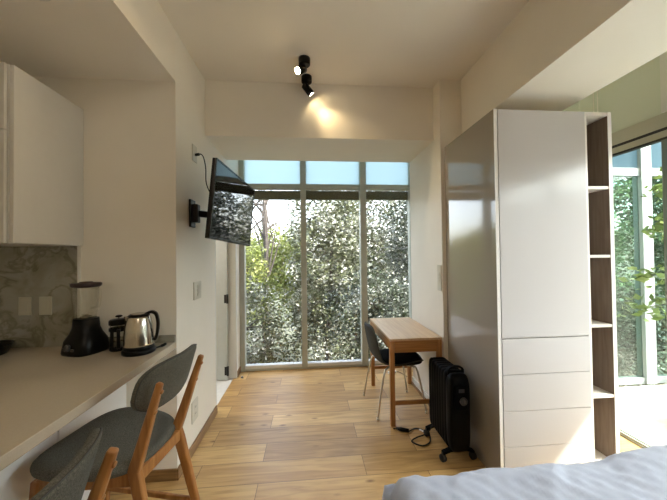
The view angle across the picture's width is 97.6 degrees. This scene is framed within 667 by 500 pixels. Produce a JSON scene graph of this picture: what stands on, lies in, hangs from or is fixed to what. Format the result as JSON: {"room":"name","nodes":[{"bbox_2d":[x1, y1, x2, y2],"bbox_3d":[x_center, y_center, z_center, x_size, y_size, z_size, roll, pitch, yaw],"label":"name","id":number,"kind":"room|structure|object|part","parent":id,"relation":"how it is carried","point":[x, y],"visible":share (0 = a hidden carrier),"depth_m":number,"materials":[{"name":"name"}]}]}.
{"room":"studio apartment","nodes":[
{"label":"studio apartment","id":0,"kind":"room"},
{"bbox_2d":[23,31,239,469],"bbox_3d":[-1.898,0.039,2.889,1.500,3.052,1.942,-1,-1,-5],"label":"wall","id":1,"kind":"structure","parent":0,"point":[140,173],"depth_m":1.98,"materials":[{"name":"paint"}]},
{"bbox_2d":[0,62,82,246],"bbox_3d":[-1.994,-0.482,1.670,0.710,0.912,0.482,-1,-1,-5],"label":"upper cabinet","id":2,"kind":"object","parent":1,"relation":"attached to","point":[41,130],"visible":1,"depth_m":1.62,"materials":[{"name":"paint"}]},
{"bbox_3d":[-1.986,-0.772,1.441,0.674,0.336,0.016,-1,-1,-5],"label":"panel","id":3,"kind":"part","parent":2,"relation":"part of","materials":[{"name":"paint"}]},
{"bbox_3d":[-1.980,-0.316,1.435,0.674,0.568,0.016,-1,-1,-5],"label":"panel","id":4,"kind":"part","parent":2,"relation":"part of","materials":[{"name":"paint"}]},
{"bbox_2d":[0,246,175,347],"bbox_3d":[-1.817,0.301,1.906,1.501,0.651,0.022,-1,-1,-5],"label":"backsplash","id":5,"kind":"structure","parent":1,"relation":"attached to","point":[35,272],"depth_m":1.89,"materials":[{"name":"stone"}]},
{"bbox_2d":[18,297,31,315],"bbox_3d":[-1.982,0.361,1.876,0.076,0.118,0.010,-1,-1,-5],"label":"wall outlet","id":6,"kind":"object","parent":5,"relation":"attached to","point":[24,303],"visible":1,"depth_m":1.87,"materials":[{"name":"beige plastic"}]},
{"bbox_2d":[39,296,51,314],"bbox_3d":[-1.860,0.360,1.886,0.076,0.118,0.010,-1,-1,-5],"label":"wall outlet","id":7,"kind":"object","parent":5,"relation":"attached to","point":[45,303],"visible":1,"depth_m":1.88,"materials":[{"name":"beige plastic"}]},
{"bbox_3d":[-1.672,0.300,1.918,0.008,0.651,0.022,-1,-1,-5],"label":"edge trim","id":8,"kind":"part","parent":5,"relation":"part of","materials":[{"name":"beige plastic"}]},
{"bbox_2d":[145,468,176,482],"bbox_3d":[-1.200,1.506,1.944,0.300,0.075,0.014,-1,-1,-5],"label":"baseboard","id":9,"kind":"structure","parent":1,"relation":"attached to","point":[161,475],"depth_m":1.94,"materials":[{"name":"brown wood"}]},
{"bbox_2d":[191,396,197,423],"bbox_3d":[-1.074,1.241,2.264,0.010,0.160,0.120,-1,-1,-5],"label":"wall outlet","id":10,"kind":"object","parent":1,"relation":"attached to","point":[194,406],"visible":1,"depth_m":2.25,"materials":[{"name":"beige plastic"}]},
{"bbox_2d":[192,144,196,162],"bbox_3d":[-1.101,-0.763,2.313,0.010,0.130,0.090,-1,-1,-5],"label":"outlet","id":11,"kind":"object","parent":1,"relation":"attached to","point":[194,148],"visible":0.94,"depth_m":2.30,"materials":[{"name":"beige plastic"}]},
{"bbox_2d":[176,405,216,480],"bbox_3d":[-1.078,1.510,2.366,0.014,0.075,0.836,-1,-1,-5],"label":"baseboard","id":12,"kind":"structure","parent":1,"relation":"attached to","point":[195,444],"depth_m":2.33,"materials":[{"name":"brown wood"}]},
{"bbox_2d":[193,281,200,299],"bbox_3d":[-1.090,0.322,2.343,0.012,0.140,0.150,-1,-1,-5],"label":"light switch","id":13,"kind":"object","parent":1,"relation":"attached to","point":[196,285],"visible":1,"depth_m":2.31,"materials":[{"name":"beige plastic"}]},
{"bbox_2d":[189,153,254,245],"bbox_3d":[-0.918,-0.403,2.287,0.361,0.735,0.839,-1,-1,2],"label":"television","id":14,"kind":"object","parent":1,"relation":"attached to","point":[229,214],"visible":1,"depth_m":2.18,"materials":[{"name":"black plastic"}]},
{"bbox_3d":[-1.085,-0.279,2.242,0.017,0.210,0.090,-1,-1,-5],"label":"wall plate","id":15,"kind":"part","parent":14,"relation":"part of","materials":[{"name":"black metal"}]},
{"bbox_3d":[-1.011,-0.282,2.328,0.030,0.055,0.179,-1,-1,22],"label":"arm","id":16,"kind":"part","parent":14,"relation":"part of","materials":[{"name":"black metal"}]},
{"bbox_2d":[217,378,232,404],"bbox_3d":[-1.897,1.562,2.866,1.465,0.006,1.742,-1,-1,-5],"label":"floor","id":17,"kind":"structure","parent":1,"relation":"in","point":[222,385],"depth_m":3.31,"materials":[{"name":"tile"}]},
{"bbox_2d":[215,240,236,404],"bbox_3d":[-1.641,0.515,3.161,0.966,2.099,0.809,-1,-1,-5],"label":"door","id":18,"kind":"structure","parent":1,"relation":"in","point":[225,252],"depth_m":3.50,"materials":[{"name":"white painted wood"},{"name":"black metal"}]},
{"bbox_2d":[239,160,411,371],"bbox_3d":[-0.064,0.032,3.932,2.328,3.050,0.170,-1,-1,-5],"label":"window","id":19,"kind":"structure","parent":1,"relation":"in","point":[328,180],"depth_m":3.89,"materials":[{"name":"metal"}]},
{"bbox_3d":[-0.811,-1.175,3.879,0.730,0.617,0.012,-1,-1,-5],"label":"frosted pane","id":20,"kind":"part","parent":19,"relation":"part of","materials":[{"name":"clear glass"}]},
{"bbox_3d":[-0.015,-1.184,3.946,0.721,0.617,0.012,-1,-1,-5],"label":"frosted pane","id":21,"kind":"part","parent":19,"relation":"part of","materials":[{"name":"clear glass"}]},
{"bbox_3d":[0.725,-1.192,4.008,0.602,0.617,0.012,-1,-1,-5],"label":"frosted pane","id":22,"kind":"part","parent":19,"relation":"part of","materials":[{"name":"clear glass"}]},
{"bbox_2d":[157,0,529,87],"bbox_3d":[0.863,-1.612,0.764,3.724,0.120,6.729,-1,-1,-5],"label":"ceiling","id":23,"kind":"structure","parent":0,"point":[385,43],"depth_m":2.08,"materials":[{"name":"paint"}]},
{"bbox_2d":[0,0,174,80],"bbox_3d":[-1.635,-1.421,-0.433,1.500,0.474,4.767,-1,-1,-5],"label":"soffit","id":24,"kind":"structure","parent":23,"relation":"attached to","point":[94,39],"depth_m":1.65,"materials":[{"name":"paint"}]},
{"bbox_2d":[294,55,309,74],"bbox_3d":[-0.242,-1.436,2.290,0.092,0.159,0.140,-1,-1,30],"label":"ceiling spotlight","id":25,"kind":"object","parent":23,"relation":"hanging from","point":[304,60],"visible":1,"depth_m":2.27,"materials":[{"name":"black plastic"}]},
{"bbox_3d":[-0.275,-1.389,2.260,0.051,0.046,0.035,-1,-1,34],"label":"bulb","id":26,"kind":"part","parent":25,"relation":"part of","materials":[{"name":"white glass"}]},
{"bbox_2d":[301,74,313,96],"bbox_3d":[-0.224,-1.427,2.547,0.113,0.169,0.092,-1,-1,-5],"label":"ceiling spotlight","id":27,"kind":"object","parent":23,"relation":"hanging from","point":[306,79],"visible":1,"depth_m":2.53,"materials":[{"name":"black plastic"}]},
{"bbox_2d":[205,80,433,162],"bbox_3d":[-0.125,-1.260,2.990,2.078,0.495,0.660,-1,-1,-5],"label":"bulkhead","id":28,"kind":"object","parent":23,"relation":"attached to","point":[268,121],"visible":1,"depth_m":2.69,"materials":[{"name":"paint"}]},
{"bbox_2d":[461,0,666,132],"bbox_3d":[1.627,-1.325,0.104,0.538,0.492,5.095,-1,-1,-5],"label":"beam","id":29,"kind":"structure","parent":23,"relation":"attached to","point":[553,55],"depth_m":1.71,"materials":[{"name":"paint"}]},
{"bbox_2d":[593,91,597,111],"bbox_3d":[2.253,-0.594,2.492,0.020,1.900,0.055,-1,-1,-5],"label":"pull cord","id":30,"kind":"object","parent":23,"relation":"hanging from","point":[597,91],"visible":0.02,"depth_m":2.48,"materials":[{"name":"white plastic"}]},
{"bbox_2d":[110,366,666,499],"bbox_3d":[2.352,1.547,-0.314,9.400,0.160,9.029,-1,-1,-5],"label":"floor","id":31,"kind":"structure","parent":0,"point":[293,434],"depth_m":2.38,"materials":[{"name":"brown wood"}]},
{"bbox_2d":[0,432,56,499],"bbox_3d":[-1.794,1.099,1.068,0.980,0.878,0.602,-1,-1,-5],"label":"base cabinet","id":32,"kind":"object","parent":31,"relation":"on","point":[16,478],"visible":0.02,"depth_m":1.23,"materials":[{"name":"white"}]},
{"bbox_2d":[0,342,175,470],"bbox_3d":[-1.668,0.624,0.285,1.490,0.042,3.266,-1,-1,-5],"label":"countertop","id":33,"kind":"structure","parent":32,"relation":"on","point":[42,390],"depth_m":1.31,"materials":[{"name":"stone"}]},
{"bbox_2d":[0,340,13,354],"bbox_3d":[-2.080,0.592,1.714,0.242,0.074,0.278,-1,-1,30],"label":"frying pan","id":34,"kind":"object","parent":33,"relation":"on","point":[5,345],"visible":1,"depth_m":1.77,"materials":[{"name":"black metal"}]},
{"bbox_2d":[60,281,109,356],"bbox_3d":[-1.523,0.409,1.790,0.221,0.428,0.219,-1,-1,15],"label":"blender","id":35,"kind":"object","parent":33,"relation":"on","point":[86,337],"visible":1,"depth_m":1.74,"materials":[{"name":"black plastic"}]},
{"bbox_3d":[-1.526,0.212,1.801,0.140,0.034,0.140,-1,-1,15],"label":"lid","id":36,"kind":"part","parent":35,"relation":"part of","materials":[{"name":"black plastic"}]},
{"bbox_3d":[-1.523,0.407,1.798,0.059,0.020,0.059,0,-1,-23],"label":"blade","id":37,"kind":"part","parent":35,"relation":"part of","materials":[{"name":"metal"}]},
{"bbox_2d":[108,315,124,351],"bbox_3d":[-1.325,0.512,1.801,0.105,0.216,0.156,0,-1,-35],"label":"press","id":38,"kind":"object","parent":33,"relation":"on","point":[116,322],"visible":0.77,"depth_m":1.78,"materials":[{"name":"black plastic"}]},
{"bbox_3d":[-1.340,0.445,1.823,0.105,0.035,0.105,0,-1,-35],"label":"lid","id":39,"kind":"part","parent":38,"relation":"part of","materials":[{"name":"black plastic"}]},
{"bbox_3d":[-1.339,0.543,1.821,0.103,0.120,0.103,0,-1,-35],"label":"frame","id":40,"kind":"part","parent":38,"relation":"part of","materials":[{"name":"black plastic"}]},
{"bbox_3d":[-1.296,0.538,1.760,0.018,0.120,0.055,0,-1,-35],"label":"handle","id":41,"kind":"part","parent":38,"relation":"part of","materials":[{"name":"black plastic"}]},
{"bbox_2d":[121,310,166,356],"bbox_3d":[-1.157,0.494,1.772,0.220,0.248,0.179,0,-1,-17],"label":"electric kettle","id":42,"kind":"object","parent":33,"relation":"on","point":[139,339],"visible":1,"depth_m":1.71,"materials":[{"name":"silver metal"}]},
{"bbox_3d":[-1.178,0.392,1.767,0.115,0.017,0.115,0,-1,-17],"label":"lid","id":43,"kind":"part","parent":42,"relation":"part of","materials":[{"name":"black plastic"}]},
{"bbox_3d":[-1.109,0.461,1.787,0.078,0.184,0.022,0,-1,-17],"label":"handle","id":44,"kind":"part","parent":42,"relation":"part of","materials":[{"name":"black plastic"}]},
{"bbox_2d":[30,427,118,499],"bbox_3d":[-0.826,0.998,0.569,0.610,1.045,0.501,-1,-1,-13],"label":"counter chair","id":45,"kind":"object","parent":31,"relation":"on","point":[70,483],"visible":1,"depth_m":0.69,"materials":[{"name":"grey fabric"}]},
{"bbox_3d":[-0.652,1.032,0.772,0.187,0.979,0.036,0,-1,-21],"label":"leg","id":46,"kind":"part","parent":45,"relation":"part of","materials":[{"name":"brown wood"}]},
{"bbox_2d":[57,383,125,499],"bbox_3d":[-1.841,1.107,1.637,0.980,0.878,0.527,-1,-1,-5],"label":"base cabinet","id":47,"kind":"object","parent":31,"relation":"on","point":[117,399],"visible":0.02,"depth_m":1.67,"materials":[{"name":"white"}]},
{"bbox_2d":[29,344,203,499],"bbox_3d":[-0.976,1.012,1.389,0.610,1.045,0.501,-1,-1,3],"label":"counter chair","id":48,"kind":"object","parent":31,"relation":"on","point":[143,434],"visible":0.94,"depth_m":1.33,"materials":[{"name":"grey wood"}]},
{"bbox_3d":[-1.254,1.248,1.213,0.070,0.571,0.050,-1,-1,3],"label":"leg","id":49,"kind":"part","parent":48,"relation":"part of","materials":[{"name":"brown wood"}]},
{"bbox_3d":[-1.039,0.976,1.227,0.404,0.074,0.022,-1,-1,-1],"label":"rail","id":50,"kind":"part","parent":48,"relation":"part of","materials":[{"name":"brown wood"}]},
{"bbox_3d":[-1.045,0.915,1.394,0.470,0.084,0.501,-1,-1,3],"label":"seat","id":51,"kind":"part","parent":48,"relation":"part of","materials":[{"name":"grey fabric"}]},
{"bbox_3d":[-1.233,1.253,1.587,0.070,0.571,0.050,-1,-1,3],"label":"leg","id":52,"kind":"part","parent":48,"relation":"part of","materials":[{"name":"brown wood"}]},
{"bbox_3d":[-0.772,1.040,1.216,0.187,0.979,0.036,-1,-1,12],"label":"leg","id":53,"kind":"part","parent":48,"relation":"part of","materials":[{"name":"brown wood"}]},
{"bbox_3d":[-0.818,0.960,1.380,0.024,0.055,0.280,-1,-1,3],"label":"rail","id":54,"kind":"part","parent":48,"relation":"part of","materials":[{"name":"brown wood"}]},
{"bbox_3d":[-0.763,0.600,1.397,0.119,0.224,0.430,-1,-1,3],"label":"backrest","id":55,"kind":"part","parent":48,"relation":"part of","materials":[{"name":"grey fabric"}]},
{"bbox_3d":[-0.754,1.044,1.536,0.187,0.979,0.036,-1,-1,-5],"label":"leg","id":56,"kind":"part","parent":48,"relation":"part of","materials":[{"name":"brown wood"}]},
{"bbox_2d":[363,322,427,420],"bbox_3d":[0.590,1.127,2.906,0.545,0.815,0.494,-1,-1,-9],"label":"desk chair","id":57,"kind":"object","parent":31,"relation":"on","point":[409,359],"visible":0.92,"depth_m":2.77,"materials":[{"name":"black plastic"}]},
{"bbox_3d":[0.430,1.316,3.063,0.246,0.426,0.036,-1,-1,23],"label":"leg","id":58,"kind":"part","parent":57,"relation":"part of","materials":[{"name":"silver metal"}]},
{"bbox_3d":[0.487,1.310,2.713,0.037,0.426,0.252,-2,-1,45],"label":"leg","id":59,"kind":"part","parent":57,"relation":"part of","materials":[{"name":"silver metal"}]},
{"bbox_2d":[380,348,421,365],"bbox_3d":[0.654,1.063,2.928,0.410,0.054,0.410,-1,-1,-9],"label":"seat cushion","id":60,"kind":"object","parent":57,"relation":"on","point":[408,358],"depth_m":2.79,"materials":[{"name":"black fabric"}]},
{"bbox_3d":[0.712,1.313,3.101,0.219,0.426,0.034,0,-1,-42],"label":"leg","id":61,"kind":"part","parent":57,"relation":"part of","materials":[{"name":"silver metal"}]},
{"bbox_3d":[0.768,1.307,2.772,0.228,0.426,0.036,-1,-1,23],"label":"leg","id":62,"kind":"part","parent":57,"relation":"part of","materials":[{"name":"silver metal"}]},
{"bbox_2d":[370,317,441,426],"bbox_3d":[0.693,1.156,2.962,0.470,0.756,0.833,-1,-1,-5],"label":"desk","id":63,"kind":"object","parent":31,"relation":"on","point":[401,334],"visible":0.88,"depth_m":2.57,"materials":[{"name":"brown wood"}]},
{"bbox_3d":[0.448,1.175,3.337,0.040,0.736,0.040,-1,-1,-5],"label":"leg","id":64,"kind":"part","parent":63,"relation":"part of","materials":[{"name":"brown wood"}]},
{"bbox_3d":[0.452,0.846,3.136,0.018,0.076,0.370,-1,-1,-5],"label":"drawer","id":65,"kind":"part","parent":63,"relation":"part of","materials":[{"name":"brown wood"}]},
{"bbox_3d":[0.483,0.840,2.760,0.018,0.076,0.370,-1,-1,-5],"label":"drawer","id":66,"kind":"part","parent":63,"relation":"part of","materials":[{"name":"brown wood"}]},
{"bbox_3d":[0.513,1.163,2.551,0.040,0.736,0.040,-1,-1,-5],"label":"leg","id":67,"kind":"part","parent":63,"relation":"part of","materials":[{"name":"brown wood"}]},
{"bbox_3d":[0.872,1.170,3.373,0.040,0.736,0.040,-1,-1,-5],"label":"leg","id":68,"kind":"part","parent":63,"relation":"part of","materials":[{"name":"brown wood"}]},
{"bbox_3d":[0.938,1.158,2.587,0.040,0.736,0.040,-1,-1,-5],"label":"leg","id":69,"kind":"part","parent":63,"relation":"part of","materials":[{"name":"brown wood"}]},
{"bbox_2d":[393,357,476,461],"bbox_3d":[0.770,1.186,2.265,0.492,0.674,0.494,-1,-1,-5],"label":"heater","id":70,"kind":"object","parent":31,"relation":"on","point":[449,392],"visible":1,"depth_m":2.10,"materials":[{"name":"black metal"}]},
{"bbox_3d":[0.700,1.468,2.374,0.208,0.111,0.203,0,-1,-35],"label":"power cord","id":71,"kind":"part","parent":70,"relation":"part of","materials":[{"name":"black rubber"}]},
{"bbox_3d":[0.891,0.878,2.139,0.122,0.064,0.030,-1,-1,-5],"label":"handle","id":72,"kind":"part","parent":70,"relation":"part of","materials":[{"name":"black plastic"}]},
{"bbox_3d":[0.900,1.044,2.057,0.096,0.180,0.014,-1,-1,-5],"label":"control panel","id":73,"kind":"part","parent":70,"relation":"part of","materials":[{"name":"black plastic"}]},
{"bbox_3d":[0.913,1.063,2.042,0.054,0.054,0.022,-1,-1,-5],"label":"knob","id":74,"kind":"part","parent":70,"relation":"part of","materials":[{"name":"grey plastic"}]},
{"bbox_2d":[444,109,619,467],"bbox_3d":[1.450,0.296,2.270,0.838,2.438,0.695,-1,-1,-5],"label":"wardrobe","id":75,"kind":"object","parent":31,"relation":"on","point":[531,285],"visible":0.84,"depth_m":1.94,"materials":[{"name":"beige"}]},
{"bbox_3d":[1.043,0.300,2.238,0.022,2.438,0.690,-1,-1,-5],"label":"panel","id":76,"kind":"part","parent":75,"relation":"part of","materials":[{"name":"beige"}]},
{"bbox_3d":[1.387,-0.178,1.933,0.615,1.494,0.020,-1,-1,-5],"label":"door","id":77,"kind":"part","parent":75,"relation":"part of","materials":[{"name":"grey paint"}]},
{"bbox_3d":[1.397,0.691,1.921,0.615,0.228,0.020,-1,-1,-5],"label":"drawer","id":78,"kind":"part","parent":75,"relation":"part of","materials":[{"name":"grey paint"}]},
{"bbox_3d":[1.400,0.925,1.917,0.615,0.232,0.020,-1,-1,-5],"label":"drawer","id":79,"kind":"part","parent":75,"relation":"part of","materials":[{"name":"grey paint"}]},
{"bbox_3d":[1.403,1.157,1.914,0.615,0.224,0.020,-1,-1,-5],"label":"drawer","id":80,"kind":"part","parent":75,"relation":"part of","materials":[{"name":"grey paint"}]},
{"bbox_3d":[1.406,1.355,1.911,0.615,0.166,0.020,-1,-1,-5],"label":"drawer","id":81,"kind":"part","parent":75,"relation":"part of","materials":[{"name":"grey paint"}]},
{"bbox_3d":[1.433,-0.910,2.290,0.788,0.023,0.690,-1,-1,-5],"label":"panel","id":82,"kind":"part","parent":75,"relation":"part of","materials":[{"name":"beige wood"}]},
{"bbox_2d":[588,186,608,192],"bbox_3d":[1.757,-0.415,2.303,0.150,0.018,0.676,-1,-1,-5],"label":"shelf","id":83,"kind":"object","parent":75,"relation":"attached to","point":[591,189],"depth_m":1.98,"materials":[{"name":"beige wood"}]},
{"bbox_2d":[595,449,605,460],"bbox_3d":[1.779,1.433,2.285,0.150,0.014,0.659,-1,-1,-5],"label":"shelf","id":84,"kind":"object","parent":75,"relation":"attached to","point":[599,454],"depth_m":2.02,"materials":[{"name":"beige wood"}]},
{"bbox_2d":[590,255,610,257],"bbox_3d":[1.763,0.047,2.297,0.150,0.018,0.676,-1,-1,-5],"label":"shelf","id":85,"kind":"object","parent":75,"relation":"attached to","point":[591,256],"depth_m":1.96,"materials":[{"name":"beige"}]},
{"bbox_3d":[1.854,0.292,2.307,0.026,2.437,0.690,-1,-1,-5],"label":"panel","id":86,"kind":"part","parent":75,"relation":"part of","materials":[{"name":"brown wood"}]},
{"bbox_2d":[591,319,611,327],"bbox_3d":[1.769,0.513,2.290,0.150,0.018,0.676,-1,-1,-5],"label":"shelf","id":87,"kind":"object","parent":75,"relation":"attached to","point":[603,323],"depth_m":1.98,"materials":[{"name":"beige wood"}]},
{"bbox_2d":[593,385,613,397],"bbox_3d":[1.774,0.982,2.283,0.150,0.018,0.676,-1,-1,-5],"label":"shelf","id":88,"kind":"object","parent":75,"relation":"attached to","point":[599,391],"depth_m":1.98,"materials":[{"name":"beige wood"}]},
{"bbox_2d":[616,167,665,321],"bbox_3d":[3.229,0.361,2.436,0.974,2.309,1.042,0,-1,-20],"label":"potted tree","id":89,"kind":"object","parent":31,"relation":"on","point":[641,277],"visible":0.79,"depth_m":2.62,"materials":[{"name":"green plant"}]},
{"bbox_3d":[1.350,1.244,0.340,1.960,0.490,1.910,-1,-1,-5],"label":"bed","id":90,"kind":"object","parent":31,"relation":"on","visible":0},
{"bbox_2d":[382,444,666,499],"bbox_3d":[1.343,1.042,0.365,2.141,0.458,2.045,-1,-1,-5],"label":"duvet","id":91,"kind":"object","parent":90,"relation":"on","point":[641,473],"visible":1,"depth_m":1.17,"materials":[{"name":"white fabric"}]},
{"bbox_2d":[409,79,461,393],"bbox_3d":[1.829,-0.037,0.811,1.426,3.052,6.709,-1,-1,-5],"label":"wall","id":92,"kind":"structure","parent":0,"point":[427,169],"depth_m":2.78,"materials":[{"name":"paint"}]},
{"bbox_2d":[411,376,428,405],"bbox_3d":[0.942,1.489,2.974,0.014,0.085,0.785,-1,-1,-5],"label":"baseboard","id":93,"kind":"structure","parent":92,"relation":"attached to","point":[426,395],"depth_m":3.13,"materials":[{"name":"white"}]},
{"bbox_2d":[437,265,441,290],"bbox_3d":[0.959,0.251,2.624,0.011,0.226,0.086,-1,-1,-5],"label":"light switch","id":94,"kind":"object","parent":92,"relation":"attached to","point":[439,270],"visible":1,"depth_m":2.62,"materials":[{"name":"beige plastic"}]},
{"bbox_2d":[563,51,666,447],"bbox_3d":[2.413,-0.034,1.530,0.082,3.052,3.345,-1,-1,-5],"label":"wall","id":95,"kind":"structure","parent":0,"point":[636,101],"depth_m":2.23,"materials":[{"name":"beige paint"}]},
{"bbox_3d":[2.275,-1.246,2.967,0.010,0.582,0.491,-1,-1,-5],"label":"transom pane","id":96,"kind":"part","parent":95,"relation":"part of","materials":[{"name":"green glass"}]},
{"bbox_3d":[2.324,-1.255,2.389,0.010,0.582,0.661,-1,-1,-5],"label":"transom pane","id":97,"kind":"part","parent":95,"relation":"part of","materials":[{"name":"green glass"}]},
{"bbox_3d":[2.405,-0.830,1.541,0.050,0.045,3.345,-1,-1,-5],"label":"rail","id":98,"kind":"part","parent":95,"relation":"part of","materials":[{"name":"beige"}]},
{"bbox_2d":[612,142,666,384],"bbox_3d":[4.255,-0.213,3.441,3.940,3.460,0.100,-1,-1,-5],"label":"window","id":99,"kind":"structure","parent":95,"relation":"in","point":[643,164],"depth_m":3.35,"materials":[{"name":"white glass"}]},
{"bbox_3d":[2.925,-1.433,3.343,1.180,0.990,0.010,-1,-1,-5],"label":"frosted pane","id":100,"kind":"part","parent":99,"relation":"part of","materials":[{"name":"blue glass"}]},
{"bbox_3d":[2.961,1.496,3.306,1.180,0.070,0.060,-1,-1,-5],"label":"rail","id":101,"kind":"part","parent":99,"relation":"part of","materials":[{"name":"grey metal"}]},
{"bbox_3d":[4.226,-1.448,3.452,1.170,0.990,0.010,-1,-1,-5],"label":"frosted pane","id":102,"kind":"part","parent":99,"relation":"part of","materials":[{"name":"blue glass"}]},
{"bbox_3d":[4.261,1.482,3.415,1.170,0.070,0.060,-1,-1,-5],"label":"rail","id":103,"kind":"part","parent":99,"relation":"part of","materials":[{"name":"grey metal"}]},
{"bbox_3d":[2.333,-1.261,2.021,0.032,0.582,0.100,-1,-1,-5],"label":"transom post","id":104,"kind":"part","parent":95,"relation":"part of","materials":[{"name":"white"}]},
{"label":"outside","id":105,"kind":"structure","parent":0,"visible":0},
{"bbox_2d":[247,287,666,385],"bbox_3d":[-1.792,4.940,22.008,60.000,0.200,35.691,-1,-1,-5],"label":"ground","id":106,"kind":"structure","parent":105,"point":[287,331],"depth_m":14.78,"materials":[{"name":"green plant"}]},
{"bbox_2d":[246,234,280,350],"bbox_3d":[-2.541,1.898,7.032,2.455,5.482,2.425,-1,-1,35],"label":"leafy tree","id":107,"kind":"object","parent":106,"relation":"on","point":[254,250],"visible":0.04,"depth_m":6.86,"materials":[{"name":"green plant"}]},
{"bbox_2d":[250,190,284,356],"bbox_3d":[-2.343,0.867,9.513,1.667,7.606,0.906,-1,-1,-5],"label":"bare tree","id":108,"kind":"object","parent":106,"relation":"on","point":[263,205],"visible":0.44,"depth_m":9.51,"materials":[{"name":"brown plant"}]},
{"bbox_2d":[246,273,313,363],"bbox_3d":[-1.548,2.482,5.137,2.419,4.229,1.704,-1,-1,-11],"label":"leafy shrub","id":109,"kind":"object","parent":106,"relation":"on","point":[249,299],"visible":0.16,"depth_m":4.95,"materials":[{"name":"green plant"}]},
{"bbox_2d":[246,220,327,356],"bbox_3d":[-2.971,1.556,12.550,5.960,6.333,3.646,-1,-1,-10],"label":"leafy tree","id":110,"kind":"object","parent":106,"relation":"on","point":[280,258],"visible":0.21,"depth_m":12.02,"materials":[{"name":"green plant"}]},
{"bbox_2d":[280,190,371,360],"bbox_3d":[-0.158,1.005,7.223,2.489,7.204,2.367,0,-1,-14],"label":"leafy tree","id":111,"kind":"object","parent":106,"relation":"on","point":[326,228],"visible":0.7,"depth_m":6.84,"materials":[{"name":"green plant"}]},
{"bbox_2d":[298,200,407,321],"bbox_3d":[1.179,0.542,10.967,5.362,8.211,3.192,-1,-1,-5],"label":"leafy tree","id":112,"kind":"object","parent":106,"relation":"on","point":[376,245],"visible":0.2,"depth_m":10.66,"materials":[{"name":"green plant"}]},
{"bbox_2d":[315,250,408,360],"bbox_3d":[0.864,2.277,5.239,2.597,4.581,1.750,-1,-1,-5],"label":"leafy shrub","id":113,"kind":"object","parent":106,"relation":"on","point":[377,306],"visible":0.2,"depth_m":5.13,"materials":[{"name":"green plant"}]},
{"bbox_2d":[378,200,408,316],"bbox_3d":[2.383,0.936,7.184,2.567,7.280,2.452,0,-1,-15],"label":"leafy tree","id":114,"kind":"object","parent":106,"relation":"on","point":[399,258],"visible":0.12,"depth_m":7.17,"materials":[{"name":"green plant"}]},
{"bbox_2d":[613,177,634,294],"bbox_3d":[5.184,0.378,6.762,2.846,8.316,2.774,0,-1,-30],"label":"leafy tree","id":115,"kind":"object","parent":106,"relation":"on","point":[616,189],"visible":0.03,"depth_m":6.14,"materials":[{"name":"green plant"}]},
{"bbox_2d":[613,177,665,320],"bbox_3d":[8.457,0.327,7.068,3.286,8.345,3.034,-1,-1,37],"label":"leafy tree","id":116,"kind":"object","parent":106,"relation":"on","point":[658,244],"visible":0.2,"depth_m":7.23,"materials":[{"name":"green plant"}]},
{"bbox_2d":[615,258,666,386],"bbox_3d":[4.000,2.211,4.524,3.044,4.625,1.546,-1,-1,-8],"label":"leafy shrub","id":117,"kind":"object","parent":106,"relation":"on","point":[625,342],"visible":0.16,"depth_m":4.26,"materials":[{"name":"green plant"}]}
]}

